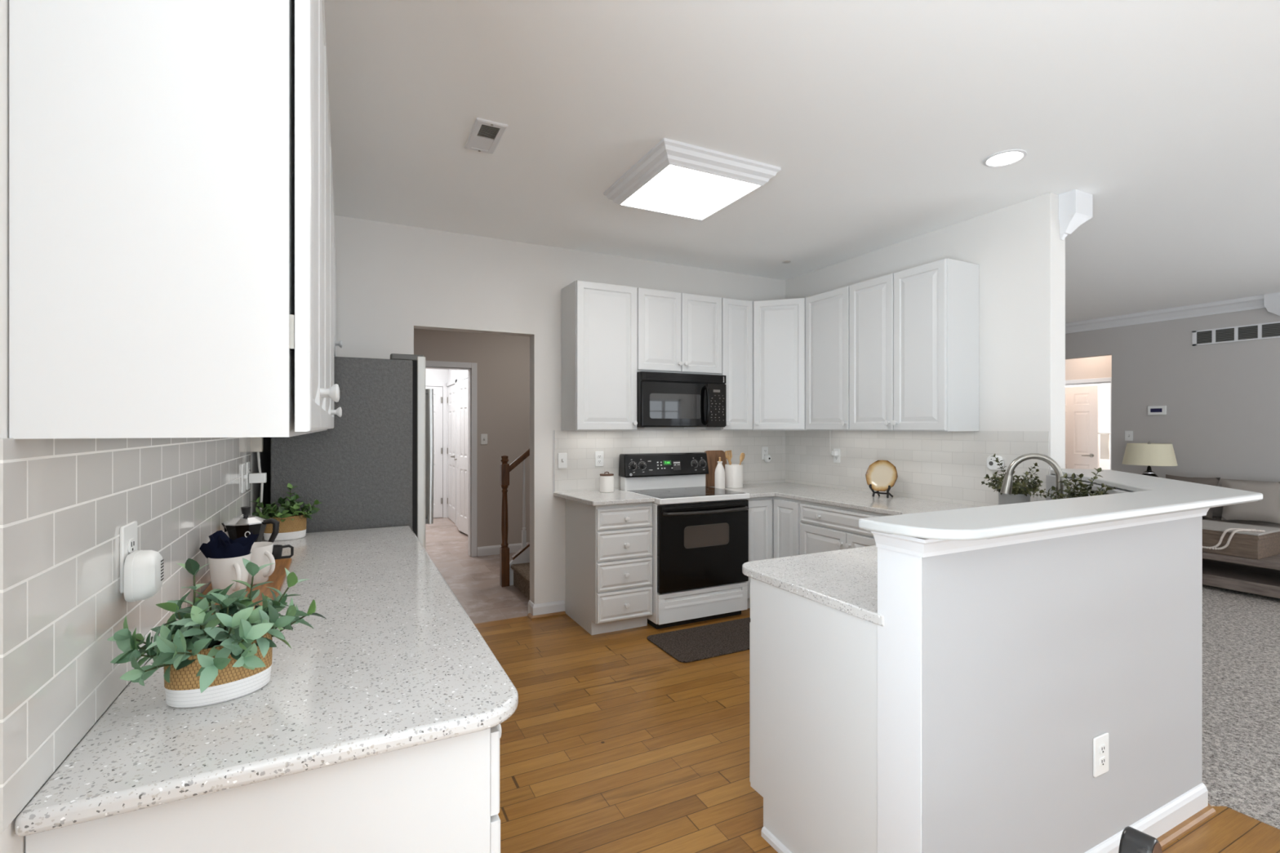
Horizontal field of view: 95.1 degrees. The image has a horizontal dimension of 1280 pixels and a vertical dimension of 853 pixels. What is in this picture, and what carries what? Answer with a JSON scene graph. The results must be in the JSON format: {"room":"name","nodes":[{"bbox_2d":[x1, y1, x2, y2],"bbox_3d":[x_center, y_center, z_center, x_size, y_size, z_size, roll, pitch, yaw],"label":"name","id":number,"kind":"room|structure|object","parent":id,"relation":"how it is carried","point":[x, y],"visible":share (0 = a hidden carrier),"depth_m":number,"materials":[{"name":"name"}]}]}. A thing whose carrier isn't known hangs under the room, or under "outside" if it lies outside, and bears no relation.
{"room":"kitchen","nodes":[
{"label":"kitchen","id":0,"kind":"room"},
{"bbox_2d":[0,0,270,852],"bbox_3d":[-1.478,0.030,1.971,0.120,2.740,3.750,0,0,-27],"label":"wall","id":1,"kind":"structure","parent":0,"point":[10,842],"depth_m":0.72,"materials":[{"name":"white paint"}]},
{"bbox_2d":[0,437,250,832],"bbox_3d":[-1.230,0.250,1.620,0.006,0.472,2.060,0,0,-27],"label":"backsplash","id":2,"kind":"structure","parent":1,"relation":"attached to","point":[65,503],"depth_m":0.90,"materials":[{"name":"grey tile"}]},
{"bbox_2d":[120,520,137,593],"bbox_3d":[-0.960,0.243,1.101,0.009,0.122,0.082,0,0,-27],"label":"wall outlet","id":3,"kind":"object","parent":2,"relation":"attached to","point":[128,532],"visible":0.48,"depth_m":1.08,"materials":[{"name":"white plastic"}]},
{"bbox_2d":[123,550,164,602],"bbox_3d":[-0.930,0.278,1.099,0.042,0.088,0.080,0,0,-27],"label":"plug","id":4,"kind":"object","parent":3,"relation":"attached to","point":[143,572],"visible":1,"depth_m":1.07,"materials":[{"name":"white plastic"}]},
{"bbox_2d":[245,462,249,489],"bbox_3d":[-1.642,0.205,2.454,0.009,0.115,0.070,0,0,-27],"label":"wall outlet","id":5,"kind":"object","parent":2,"relation":"attached to","point":[247,464],"visible":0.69,"depth_m":2.42,"materials":[{"name":"white plastic"}]},
{"bbox_2d":[248,472,266,483],"bbox_3d":[-1.604,0.215,2.456,0.060,0.040,0.040,0,0,-27],"label":"plug","id":6,"kind":"object","parent":5,"relation":"attached to","point":[258,477],"visible":1,"depth_m":2.44,"materials":[{"name":"white plastic"}]},
{"bbox_2d":[8,0,339,439],"bbox_3d":[-0.789,-0.507,1.143,0.360,1.045,0.762,0,0,-27],"label":"upper cabinet","id":7,"kind":"object","parent":1,"relation":"attached to","point":[167,157],"visible":1,"depth_m":0.79,"materials":[{"name":"white laminate"}]},
{"bbox_2d":[313,44,342,432],"bbox_3d":[-1.099,-0.507,1.756,0.360,1.045,0.610,0,0,-27],"label":"door","id":8,"kind":"structure","parent":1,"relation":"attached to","point":[338,411],"depth_m":1.74,"materials":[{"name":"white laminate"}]},
{"bbox_2d":[321,142,342,431],"bbox_3d":[-1.392,-0.507,2.338,0.360,1.045,0.690,0,0,-27],"label":"door","id":9,"kind":"structure","parent":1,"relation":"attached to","point":[331,176],"depth_m":2.28,"materials":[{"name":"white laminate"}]},
{"bbox_2d":[333,222,342,356],"bbox_3d":[-1.797,-0.715,3.139,0.357,0.630,1.100,0,0,-27],"label":"door","id":10,"kind":"structure","parent":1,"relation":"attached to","point":[340,343],"depth_m":3.17,"materials":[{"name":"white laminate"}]},
{"bbox_2d":[164,628,272,708],"bbox_3d":[-0.767,0.435,1.069,0.162,0.101,0.113,0,0,-41],"label":"basket","id":11,"kind":"object","parent":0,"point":[181,684],"depth_m":1.02,"materials":[{"name":"wicker"}]},
{"bbox_2d":[425,368,467,523],"bbox_3d":[-3.136,0.030,7.429,1.990,2.740,2.950,0,0,-27],"label":"wall","id":12,"kind":"structure","parent":0,"point":[438,375],"depth_m":8.94,"materials":[{"name":"white paint"}]},
{"bbox_2d":[425,386,442,517],"bbox_3d":[-3.362,0.388,8.845,0.720,2.000,0.047,0,0,-27],"label":"door","id":13,"kind":"structure","parent":12,"relation":"in","point":[437,391],"depth_m":8.96,"materials":[{"name":"white paint"}]},
{"bbox_2d":[425,382,446,517],"bbox_3d":[-3.361,0.360,8.841,0.840,2.080,0.025,0,0,-27],"label":"trim","id":14,"kind":"structure","parent":12,"relation":"attached to","point":[443,385],"depth_m":9.01,"materials":[{"name":"white paint"}]},
{"bbox_2d":[447,384,454,522],"bbox_3d":[-2.799,0.388,8.659,0.095,2.000,0.744,0,0,-27],"label":"door","id":15,"kind":"structure","parent":12,"relation":"in","point":[451,398],"depth_m":8.66,"materials":[{"name":"white paint"}]},
{"bbox_2d":[446,379,456,525],"bbox_3d":[-2.791,0.365,8.661,0.025,2.070,0.860,0,0,-27],"label":"trim","id":16,"kind":"structure","parent":12,"relation":"attached to","point":[453,382],"depth_m":8.30,"materials":[{"name":"white paint"}]},
{"bbox_2d":[453,381,458,529],"bbox_3d":[-2.474,0.380,7.937,0.070,1.980,0.400,0,0,-21],"label":"door","id":17,"kind":"structure","parent":12,"relation":"in","point":[457,383],"depth_m":7.96,"materials":[{"name":"white paint"}]},
{"bbox_2d":[458,378,467,534],"bbox_3d":[-2.276,0.380,7.592,0.035,1.980,0.400,0,0,-34],"label":"door","id":18,"kind":"structure","parent":12,"relation":"in","point":[463,384],"depth_m":7.58,"materials":[{"name":"white paint"}]},
{"bbox_2d":[413,328,529,555],"bbox_3d":[-1.458,0.030,6.556,4.200,2.740,0.120,0,0,-27],"label":"wall","id":19,"kind":"structure","parent":0,"point":[502,361],"depth_m":6.43,"materials":[{"name":"beige paint"}]},
{"bbox_2d":[425,360,476,556],"bbox_3d":[-2.175,0.355,6.185,0.865,2.090,0.136,0,0,-27],"label":"trim","id":20,"kind":"structure","parent":19,"relation":"attached to","point":[470,367],"depth_m":6.30,"materials":[{"name":"white paint"}]},
{"bbox_2d":[477,542,528,556],"bbox_3d":[-0.722,1.351,6.852,2.320,0.098,0.014,0,0,-27],"label":"baseboard","id":21,"kind":"structure","parent":19,"relation":"attached to","point":[513,548],"depth_m":6.41,"materials":[{"name":"white paint"}]},
{"bbox_2d":[333,215,785,604],"bbox_3d":[-0.524,0.030,4.484,4.087,2.740,0.120,0,0,-27],"label":"wall","id":22,"kind":"structure","parent":0,"point":[393,280],"depth_m":4.20,"materials":[{"name":"white paint"}]},
{"bbox_2d":[528,600,564,615],"bbox_3d":[-0.702,1.351,4.387,0.244,0.098,0.134,0,0,-27],"label":"baseboard","id":23,"kind":"structure","parent":22,"relation":"attached to","point":[558,606],"depth_m":4.33,"materials":[{"name":"white paint"}]},
{"bbox_2d":[561,280,637,431],"bbox_3d":[-0.295,-0.501,4.330,0.478,1.058,0.358,0,0,-27],"label":"upper cabinet","id":24,"kind":"object","parent":22,"relation":"attached to","point":[599,320],"visible":1,"depth_m":4.21,"materials":[{"name":"white laminate"}]},
{"bbox_2d":[554,430,785,492],"bbox_3d":[0.344,0.256,4.851,2.196,0.460,0.006,0,0,-27],"label":"backsplash","id":25,"kind":"structure","parent":22,"relation":"attached to","point":[580,473],"depth_m":4.73,"materials":[{"name":"white tile"}]},
{"bbox_2d":[636,287,721,375],"bbox_3d":[0.255,-0.719,4.607,0.755,0.622,0.358,0,0,-27],"label":"upper cabinet","id":26,"kind":"object","parent":22,"relation":"attached to","point":[677,332],"visible":0.91,"depth_m":4.46,"materials":[{"name":"white laminate"}]},
{"bbox_2d":[636,371,726,429],"bbox_3d":[0.274,-0.191,4.570,0.755,0.426,0.436,0,0,-27],"label":"microwave","id":27,"kind":"object","parent":26,"relation":"attached to","point":[664,400],"visible":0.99,"depth_m":4.41,"materials":[{"name":"black plastic"}]},
{"bbox_2d":[700,297,752,430],"bbox_3d":[0.729,-0.501,4.846,0.305,1.058,0.358,0,0,-27],"label":"upper cabinet","id":28,"kind":"object","parent":22,"relation":"attached to","point":[736,314],"visible":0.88,"depth_m":4.72,"materials":[{"name":"white laminate"}]},
{"bbox_2d":[751,297,806,430],"bbox_3d":[1.186,-0.501,4.935,0.625,1.058,0.611,0,0,-27],"label":"upper cabinet","id":29,"kind":"object","parent":22,"relation":"attached to","point":[779,326],"visible":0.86,"depth_m":4.71,"materials":[{"name":"white laminate"}]},
{"bbox_2d":[324,0,1279,323],"bbox_3d":[3.587,-1.380,3.881,13.500,0.080,15.500,0,0,-27],"label":"ceiling","id":30,"kind":"structure","parent":0,"point":[880,120],"depth_m":2.58,"materials":[{"name":"white paint"}]},
{"bbox_2d":[464,117,507,154],"bbox_3d":[-0.713,-1.333,2.697,0.136,0.014,0.296,0,0,-27],"label":"ceiling vent","id":31,"kind":"object","parent":30,"relation":"in","point":[485,135],"visible":1,"depth_m":2.68,"materials":[{"name":"white paint"}]},
{"bbox_2d":[603,137,781,220],"bbox_3d":[0.260,-1.299,3.183,0.690,0.082,0.710,0,0,-27],"label":"ceiling light","id":32,"kind":"object","parent":30,"relation":"attached to","point":[675,178],"visible":1,"depth_m":3.03,"materials":[{"name":"white paint"}]},
{"bbox_2d":[621,164,759,218],"bbox_3d":[0.260,-1.267,3.183,0.550,0.006,0.570,0,0,-27],"label":"diffuser","id":33,"kind":"object","parent":32,"relation":"attached to","point":[688,191],"depth_m":3.14,"materials":[{"name":"white"}]},
{"bbox_2d":[982,149,1026,167],"bbox_3d":[1.817,-1.337,2.915,0.184,0.007,0.184,0,0,-27],"label":"recessed light","id":34,"kind":"object","parent":30,"relation":"in","point":[1005,157],"visible":1,"depth_m":2.91,"materials":[{"name":"white paint"}]},
{"bbox_2d":[425,517,1279,852],"bbox_3d":[2.153,1.428,3.270,9.990,0.064,15.100,0,0,-27],"label":"floor","id":35,"kind":"structure","parent":0,"point":[611,743],"depth_m":2.68,"materials":[{"name":"brown wood"}]},
{"bbox_2d":[25,724,502,852],"bbox_3d":[-0.644,0.958,1.181,0.653,0.884,0.620,0,0,-27],"label":"base cabinet","id":36,"kind":"object","parent":35,"relation":"on","point":[442,796],"visible":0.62,"depth_m":0.92,"materials":[{"name":"white laminate"}]},
{"bbox_2d":[14,525,518,836],"bbox_3d":[-0.957,0.501,1.807,0.658,0.030,2.088,0,0,-27],"label":"countertop","id":37,"kind":"structure","parent":36,"relation":"on","point":[396,661],"depth_m":1.03,"materials":[{"name":"stone"}]},
{"bbox_2d":[106,558,325,708],"bbox_3d":[-0.760,0.361,1.074,0.262,0.248,0.291,0,0,7],"label":"plant","id":38,"kind":"object","parent":37,"relation":"on","point":[204,664],"visible":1,"depth_m":1.02,"materials":[{"name":"green plant"}]},
{"bbox_2d":[191,558,291,615],"bbox_3d":[-1.191,0.478,1.771,0.192,0.016,0.635,0,0,-27],"label":"serving board","id":39,"kind":"object","parent":37,"relation":"on","point":[278,575],"visible":0.24,"depth_m":1.75,"materials":[{"name":"brown wood"}]},
{"bbox_2d":[208,551,251,595],"bbox_3d":[-1.144,0.413,1.628,0.101,0.112,0.115,0,0,-14],"label":"mug","id":40,"kind":"object","parent":39,"relation":"on","point":[223,571],"visible":0.77,"depth_m":1.59,"materials":[{"name":"white ceramic"}]},
{"bbox_2d":[199,529,259,558],"bbox_3d":[-1.147,0.358,1.631,0.131,0.133,0.126,0,0,39],"label":"cloth napkin","id":41,"kind":"object","parent":40,"relation":"in","point":[220,545],"visible":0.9,"depth_m":1.60,"materials":[{"name":"blue"}]},
{"bbox_2d":[221,506,279,542],"bbox_3d":[-1.289,0.366,1.928,0.142,0.206,0.131,0,0,32],"label":"moka pot","id":42,"kind":"object","parent":39,"relation":"on","point":[237,527],"visible":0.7,"depth_m":1.91,"materials":[{"name":"grey metal"}]},
{"bbox_2d":[247,542,275,585],"bbox_3d":[-1.161,0.413,1.771,0.115,0.112,0.101,0,0,-21],"label":"mug","id":43,"kind":"object","parent":39,"relation":"on","point":[261,552],"visible":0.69,"depth_m":1.75,"materials":[{"name":"white ceramic"}]},
{"bbox_2d":[250,437,263,512],"bbox_3d":[-1.688,0.247,2.576,0.049,0.460,0.049,0,0,-27],"label":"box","id":44,"kind":"object","parent":37,"relation":"on","point":[256,443],"visible":0.42,"depth_m":2.56,"materials":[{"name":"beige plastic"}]},
{"bbox_2d":[271,544,293,559],"bbox_3d":[-1.307,0.457,2.114,0.096,0.057,0.062,0,0,-30],"label":"espresso cup","id":45,"kind":"object","parent":37,"relation":"on","point":[277,548],"visible":0.51,"depth_m":2.11,"materials":[{"name":"black ceramic"}]},
{"bbox_2d":[263,513,306,541],"bbox_3d":[-1.542,0.435,2.543,0.162,0.101,0.113,0,0,-34],"label":"basket","id":46,"kind":"object","parent":37,"relation":"on","point":[294,526],"depth_m":2.50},
{"bbox_2d":[249,483,322,541],"bbox_3d":[-1.540,0.366,2.550,0.213,0.239,0.270,0,0,44],"label":"plant","id":47,"kind":"object","parent":37,"relation":"on","point":[292,524],"visible":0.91,"depth_m":2.52,"materials":[{"name":"green plant"}]},
{"bbox_2d":[270,353,434,549],"bbox_3d":[-1.534,0.520,3.212,0.753,1.760,0.910,0,0,-27],"label":"refrigerator","id":48,"kind":"object","parent":35,"relation":"on","point":[374,468],"visible":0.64,"depth_m":2.82,"materials":[{"name":"grey metal"}]},
{"bbox_2d":[499,455,509,586],"bbox_3d":[-1.193,0.825,5.157,0.072,1.150,0.072,0,0,-27],"label":"newel post","id":49,"kind":"object","parent":35,"relation":"on","point":[504,466],"visible":1,"depth_m":5.13,"materials":[{"name":"brown wood"}]},
{"bbox_2d":[509,448,529,599],"bbox_3d":[-0.274,0.248,5.177,1.587,2.305,0.852,0,0,-27],"label":"staircase","id":50,"kind":"structure","parent":35,"relation":"on","point":[519,565],"depth_m":5.18,"materials":[{"name":"wood"}]},
{"bbox_2d":[564,498,652,635],"bbox_3d":[-0.227,0.958,4.200,0.422,0.884,0.651,0,0,-27],"label":"base cabinet","id":51,"kind":"object","parent":35,"relation":"on","point":[609,548],"visible":0.98,"depth_m":3.97,"materials":[{"name":"white laminate"}]},
{"bbox_2d":[553,488,654,506],"bbox_3d":[-0.269,0.501,4.183,0.514,0.030,0.642,0,0,-27],"label":"countertop","id":52,"kind":"structure","parent":51,"relation":"on","point":[594,497],"depth_m":4.04,"materials":[{"name":"stone"}]},
{"bbox_2d":[599,471,613,493],"bbox_3d":[-0.248,0.409,4.360,0.108,0.153,0.108,0,0,-27],"label":"canister","id":53,"kind":"object","parent":52,"relation":"on","point":[606,481],"visible":1,"depth_m":4.31,"materials":[{"name":"white ceramic"}]},
{"bbox_2d":[618,452,749,629],"bbox_3d":[0.334,0.805,4.409,0.764,1.190,0.726,0,0,-27],"label":"range","id":54,"kind":"object","parent":35,"relation":"on","point":[700,532],"visible":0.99,"depth_m":4.17,"materials":[{"name":"white metal"}]},
{"bbox_2d":[627,486,743,498],"bbox_3d":[0.340,0.489,4.397,0.713,0.004,0.545,0,0,-27],"label":"glass cooktop","id":55,"kind":"object","parent":54,"relation":"in","point":[657,492],"depth_m":4.39,"materials":[{"name":"black"}]},
{"bbox_2d":[647,498,748,624],"bbox_3d":[0.336,0.943,4.405,0.757,0.825,0.716,0,0,-27],"label":"oven","id":56,"kind":"object","parent":54,"relation":"in","point":[700,546],"depth_m":4.12,"materials":[{"name":"black"}]},
{"bbox_2d":[647,617,750,662],"bbox_3d":[0.605,1.395,3.902,1.045,0.009,0.487,0,0,-27],"label":"floor mat","id":57,"kind":"object","parent":35,"relation":"on","point":[713,640],"visible":0.55,"depth_m":3.81,"materials":[{"name":"fabric"}]},
{"bbox_2d":[746,496,800,608],"bbox_3d":[1.116,0.967,4.740,0.925,0.866,0.895,0,0,-27],"label":"base cabinet","id":58,"kind":"object","parent":35,"relation":"on","point":[774,522],"visible":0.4,"depth_m":4.43,"materials":[{"name":"white laminate"}]},
{"bbox_2d":[749,577,877,852],"bbox_3d":[0.959,0.967,2.082,1.018,0.866,0.611,0,0,-27],"label":"base cabinet","id":59,"kind":"object","parent":35,"relation":"on","point":[813,665],"visible":0.46,"depth_m":1.80,"materials":[{"name":"white laminate"}]},
{"bbox_2d":[760,826,791,852],"bbox_3d":[0.559,1.385,1.729,0.013,0.030,0.615,0,0,-27],"label":"trim","id":60,"kind":"structure","parent":59,"relation":"attached to","point":[779,846],"depth_m":1.95,"materials":[{"name":"white paint"}]},
{"bbox_2d":[800,500,891,555],"bbox_3d":[1.617,0.967,3.983,0.655,0.866,0.900,0,0,-27],"label":"base cabinet","id":61,"kind":"object","parent":35,"relation":"on","point":[823,527],"visible":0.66,"depth_m":3.97,"materials":[{"name":"white laminate"}]},
{"bbox_2d":[1118,826,1162,852],"bbox_3d":[0.937,0.963,0.703,0.467,0.874,0.460,0,0,-35],"label":"dining chair","id":62,"kind":"object","parent":35,"relation":"on","point":[1132,840],"visible":1,"depth_m":0.75,"materials":[{"name":"black paint"}]},
{"bbox_2d":[1202,551,1279,598],"bbox_3d":[5.294,1.238,4.993,0.770,0.315,1.770,0,0,-27],"label":"coffee table","id":63,"kind":"object","parent":35,"relation":"on","point":[1263,581],"visible":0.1,"depth_m":4.91,"materials":[{"name":"brown wood"}]},
{"bbox_2d":[1202,520,1279,559],"bbox_3d":[5.078,0.975,5.232,0.536,0.212,0.816,0,0,-27],"label":"wooden crate","id":64,"kind":"object","parent":63,"relation":"on","point":[1248,544],"visible":0.38,"depth_m":4.90,"materials":[{"name":"brown wood"}]},
{"bbox_2d":[1202,478,1279,570],"bbox_3d":[6.189,0.966,5.294,0.920,0.860,2.400,0,0,-27],"label":"sofa","id":65,"kind":"object","parent":35,"relation":"on","point":[1217,512],"visible":0.02,"depth_m":5.74,"materials":[{"name":"grey fabric"}]},
{"bbox_2d":[1165,474,1220,518],"bbox_3d":[5.650,0.710,6.030,0.246,0.402,0.440,0,0,-27],"label":"throw pillow","id":66,"kind":"object","parent":65,"relation":"on","point":[1207,481],"visible":0.16,"depth_m":5.93,"materials":[{"name":"grey fabric"}]},
{"bbox_2d":[1202,516,1279,528],"bbox_3d":[5.837,1.011,5.704,0.660,0.170,1.010,0,0,-27],"label":"seat cushion","id":67,"kind":"object","parent":65,"relation":"on","point":[1214,518],"depth_m":5.68,"materials":[{"name":"grey fabric"}]},
{"bbox_2d":[1212,478,1279,524],"bbox_3d":[6.060,0.736,5.816,0.240,0.400,1.010,0,0,-27],"label":"cushion","id":68,"kind":"object","parent":65,"relation":"on","point":[1217,512],"depth_m":5.92,"materials":[{"name":"grey fabric"}]},
{"bbox_2d":[1220,479,1279,524],"bbox_3d":[5.848,0.710,5.592,0.420,0.383,0.241,0,0,43],"label":"throw pillow","id":69,"kind":"object","parent":65,"relation":"on","point":[1266,509],"visible":0.8,"depth_m":5.52,"materials":[{"name":"grey fabric"}]},
{"bbox_3d":[5.585,1.101,6.647,0.500,0.590,0.500,0,0,-27],"label":"end table","id":70,"kind":"object","parent":35,"relation":"on","visible":0},
{"bbox_2d":[1122,441,1177,477],"bbox_3d":[5.638,0.483,6.477,0.466,0.645,0.466,0,0,-27],"label":"table lamp","id":71,"kind":"object","parent":70,"relation":"on","point":[1148,454],"visible":0.79,"depth_m":6.33,"materials":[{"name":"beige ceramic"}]},
{"bbox_3d":[1.845,0.967,2.891,1.288,0.866,1.250,0,0,-27],"label":"cabinet","id":72,"kind":"object","parent":35,"relation":"on","visible":0},
{"bbox_2d":[709,481,981,626],"bbox_3d":[0.986,0.518,3.451,2.316,0.030,3.079,0,0,-27],"label":"countertop","id":73,"kind":"structure","parent":72,"relation":"on","point":[845,580],"depth_m":2.15,"materials":[{"name":"stone"}]},
{"bbox_2d":[704,450,726,486],"bbox_3d":[0.638,0.350,4.943,0.230,0.301,0.059,0,0,-27],"label":"cutting board","id":74,"kind":"object","parent":73,"relation":"on","point":[713,456],"visible":0.45,"depth_m":4.92,"materials":[{"name":"brown wood"}]},
{"bbox_2d":[714,457,724,488],"bbox_3d":[0.650,0.374,4.757,0.084,0.258,0.084,0,0,-27],"label":"oil bottle","id":75,"kind":"object","parent":73,"relation":"on","point":[719,474],"visible":0.97,"depth_m":4.72,"materials":[{"name":"white ceramic"}]},
{"bbox_2d":[724,463,743,488],"bbox_3d":[0.782,0.408,4.857,0.152,0.190,0.152,0,0,-27],"label":"utensil crock","id":76,"kind":"object","parent":73,"relation":"on","point":[734,473],"visible":0.96,"depth_m":4.79,"materials":[{"name":"white ceramic"}]},
{"bbox_2d":[868,484,893,497],"bbox_3d":[1.735,0.442,4.183,0.112,0.124,0.157,0,0,-44],"label":"plate stand","id":77,"kind":"object","parent":73,"relation":"on","point":[877,492],"visible":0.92,"depth_m":4.17,"materials":[{"name":"black metal"}]},
{"bbox_2d":[865,460,897,491],"bbox_3d":[1.721,0.347,4.169,0.068,0.218,0.232,0,0,-42],"label":"decorative plate","id":78,"kind":"object","parent":77,"relation":"on","point":[881,474],"visible":1,"depth_m":4.18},
{"bbox_2d":[981,453,1055,505],"bbox_3d":[2.082,0.326,3.241,0.312,0.353,0.339,0,0,-12],"label":"potted plant","id":79,"kind":"object","parent":73,"relation":"on","point":[1021,495],"visible":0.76,"depth_m":3.21,"materials":[{"name":"green plant"}]},
{"bbox_2d":[1000,453,1063,499],"bbox_3d":[1.866,0.314,2.768,0.269,0.379,0.126,0,0,-1],"label":"faucet","id":80,"kind":"object","parent":73,"relation":"on","point":[1006,486],"visible":0.7,"depth_m":2.76,"materials":[{"name":"silver metal"}]},
{"bbox_2d":[1034,467,1115,499],"bbox_3d":[1.964,0.341,2.640,0.204,0.325,0.281,0,0,-27],"label":"potted plant","id":81,"kind":"object","parent":73,"relation":"on","point":[1071,494],"visible":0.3,"depth_m":2.61,"materials":[{"name":"green plant"}]},
{"bbox_2d":[785,192,1065,506],"bbox_3d":[1.718,0.030,4.744,0.150,2.740,3.075,0,0,-27],"label":"wall","id":82,"kind":"structure","parent":0,"point":[1018,249],"depth_m":3.54,"materials":[{"name":"white paint"}]},
{"bbox_2d":[805,285,850,431],"bbox_3d":[1.544,-0.501,4.522,0.358,1.058,0.455,0,0,-27],"label":"upper cabinet","id":83,"kind":"object","parent":82,"relation":"attached to","point":[827,313],"visible":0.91,"depth_m":4.44,"materials":[{"name":"white laminate"}]},
{"bbox_2d":[848,258,978,431],"bbox_3d":[1.819,-0.501,3.975,0.358,1.058,0.770,0,0,-27],"label":"upper cabinet","id":84,"kind":"object","parent":82,"relation":"attached to","point":[913,332],"visible":1,"depth_m":3.76,"materials":[{"name":"white laminate"}]},
{"bbox_2d":[784,430,1048,506],"bbox_3d":[1.831,0.265,4.347,0.006,0.477,2.245,0,0,-27],"label":"backsplash","id":85,"kind":"structure","parent":82,"relation":"attached to","point":[944,466],"depth_m":4.07,"materials":[{"name":"white tile"}]},
{"bbox_2d":[986,455,1004,470],"bbox_3d":[2.185,0.222,3.602,0.031,0.090,0.096,0,0,-27],"label":"outlet","id":86,"kind":"object","parent":85,"relation":"attached to","point":[991,464],"visible":0.94,"depth_m":3.60,"materials":[{"name":"white plastic"}]},
{"bbox_2d":[1058,189,1093,239],"bbox_3d":[2.511,-1.210,3.372,0.176,0.259,0.090,0,0,-27],"label":"corbel","id":87,"kind":"object","parent":82,"relation":"attached to","point":[1075,206],"visible":1,"depth_m":3.34,"materials":[{"name":"white paint"}]},
{"bbox_2d":[921,474,1202,852],"bbox_3d":[1.748,0.837,2.276,0.634,1.127,2.626,0,0,44],"label":"wall","id":88,"kind":"structure","parent":0,"point":[1033,652],"depth_m":1.73,"materials":[{"name":"grey paint"}]},
{"bbox_2d":[877,547,921,852],"bbox_3d":[0.671,0.845,1.518,0.004,1.050,0.134,0,0,-27],"label":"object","id":89,"kind":"structure","parent":88,"relation":"attached to","point":[899,574],"depth_m":1.52,"materials":[{"name":"white paint"}]},
{"bbox_2d":[871,507,1209,557],"bbox_3d":[1.700,0.298,2.165,2.497,0.050,0.584,0,0,-43],"label":"trim","id":90,"kind":"structure","parent":88,"relation":"attached to","point":[919,547],"depth_m":1.56,"materials":[{"name":"white paint"}]},
{"bbox_2d":[858,468,1262,540],"bbox_3d":[1.798,0.258,2.218,0.793,0.030,2.738,0,0,45],"label":"bar","id":91,"kind":"object","parent":88,"relation":"on","point":[1152,495],"visible":0.98,"depth_m":1.70,"materials":[{"name":"grey laminate"}]},
{"bbox_2d":[1093,732,1108,777],"bbox_3d":[1.439,1.023,1.824,0.082,0.122,0.009,0,0,-27],"label":"wall outlet","id":92,"kind":"object","parent":88,"relation":"attached to","point":[1100,743],"visible":1,"depth_m":1.82,"materials":[{"name":"white plastic"}]},
{"bbox_2d":[1084,782,1208,852],"bbox_3d":[1.741,1.351,2.159,0.510,0.098,2.460,0,0,44],"label":"baseboard","id":93,"kind":"structure","parent":88,"relation":"attached to","point":[1157,823],"depth_m":2.00,"materials":[{"name":"white paint"}]},
{"bbox_2d":[1156,803,1216,849],"bbox_3d":[1.755,1.389,2.153,0.527,0.019,2.480,0,0,44],"label":"trim","id":94,"kind":"structure","parent":88,"relation":"attached to","point":[1166,839],"depth_m":2.03,"materials":[{"name":"brown wood"}]},
{"bbox_2d":[1065,382,1110,470],"bbox_3d":[7.372,0.030,8.701,2.000,2.740,2.300,0,0,-27],"label":"wall","id":95,"kind":"structure","parent":0,"point":[1104,388],"depth_m":9.84,"materials":[{"name":"white paint"}]},
{"bbox_2d":[1065,385,1098,469],"bbox_3d":[6.599,0.388,8.983,0.095,2.000,0.740,0,0,-27],"label":"door","id":96,"kind":"structure","parent":95,"relation":"in","point":[1082,402],"depth_m":8.85,"materials":[{"name":"white paint"}]},
{"bbox_3d":[6.799,0.096,8.538,0.030,0.017,0.195,0,0,-27],"label":"towel bar","id":97,"kind":"object","parent":95,"relation":"attached to","visible":0},
{"bbox_2d":[1100,433,1109,458],"bbox_3d":[6.786,0.285,8.546,0.036,0.370,0.110,0,0,-27],"label":"towel","id":98,"kind":"object","parent":97,"relation":"hanging from","point":[1104,437],"visible":1,"depth_m":8.54,"materials":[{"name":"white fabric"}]},
{"bbox_2d":[1065,355,1111,380],"bbox_3d":[6.434,0.030,8.228,0.100,2.740,2.300,0,0,-27],"label":"wall","id":99,"kind":"structure","parent":0,"point":[1092,367],"depth_m":8.28,"materials":[{"name":"beige paint"}]},
{"bbox_2d":[1065,377,1111,470],"bbox_3d":[6.328,0.360,8.421,0.116,2.080,0.940,0,0,-27],"label":"trim","id":100,"kind":"structure","parent":99,"relation":"attached to","point":[1108,380],"depth_m":8.13,"materials":[{"name":"white paint"}]},
{"bbox_2d":[1065,307,1279,482],"bbox_3d":[7.680,0.030,3.537,0.120,2.740,10.600,0,0,-27],"label":"wall","id":101,"kind":"structure","parent":0,"point":[1221,420],"depth_m":6.46,"materials":[{"name":"grey paint"}]},
{"bbox_2d":[1147,405,1166,414],"bbox_3d":[5.974,-0.190,6.759,0.024,0.104,0.170,0,0,-27],"label":"thermostat","id":102,"kind":"object","parent":101,"relation":"attached to","point":[1152,410],"visible":1,"depth_m":6.75,"materials":[{"name":"white plastic"}]},
{"bbox_2d":[1065,294,1265,333],"bbox_3d":[7.589,-1.276,3.491,0.085,0.123,10.580,0,0,-27],"label":"trim","id":103,"kind":"structure","parent":101,"relation":"attached to","point":[1255,302],"depth_m":6.62,"materials":[{"name":"white paint"}]},
{"bbox_2d":[1192,321,1279,346],"bbox_3d":[6.561,-0.978,5.604,0.014,0.160,1.960,0,0,-27],"label":"air vent","id":104,"kind":"object","parent":101,"relation":"in","point":[1268,330],"visible":1,"depth_m":6.15,"materials":[{"name":"metal"}]},
{"bbox_2d":[1263,292,1279,315],"bbox_3d":[6.402,-1.220,5.827,0.100,0.239,0.240,0,0,-27],"label":"corbel","id":105,"kind":"object","parent":101,"relation":"attached to","point":[1272,300],"visible":1,"depth_m":5.86,"materials":[{"name":"white paint"}]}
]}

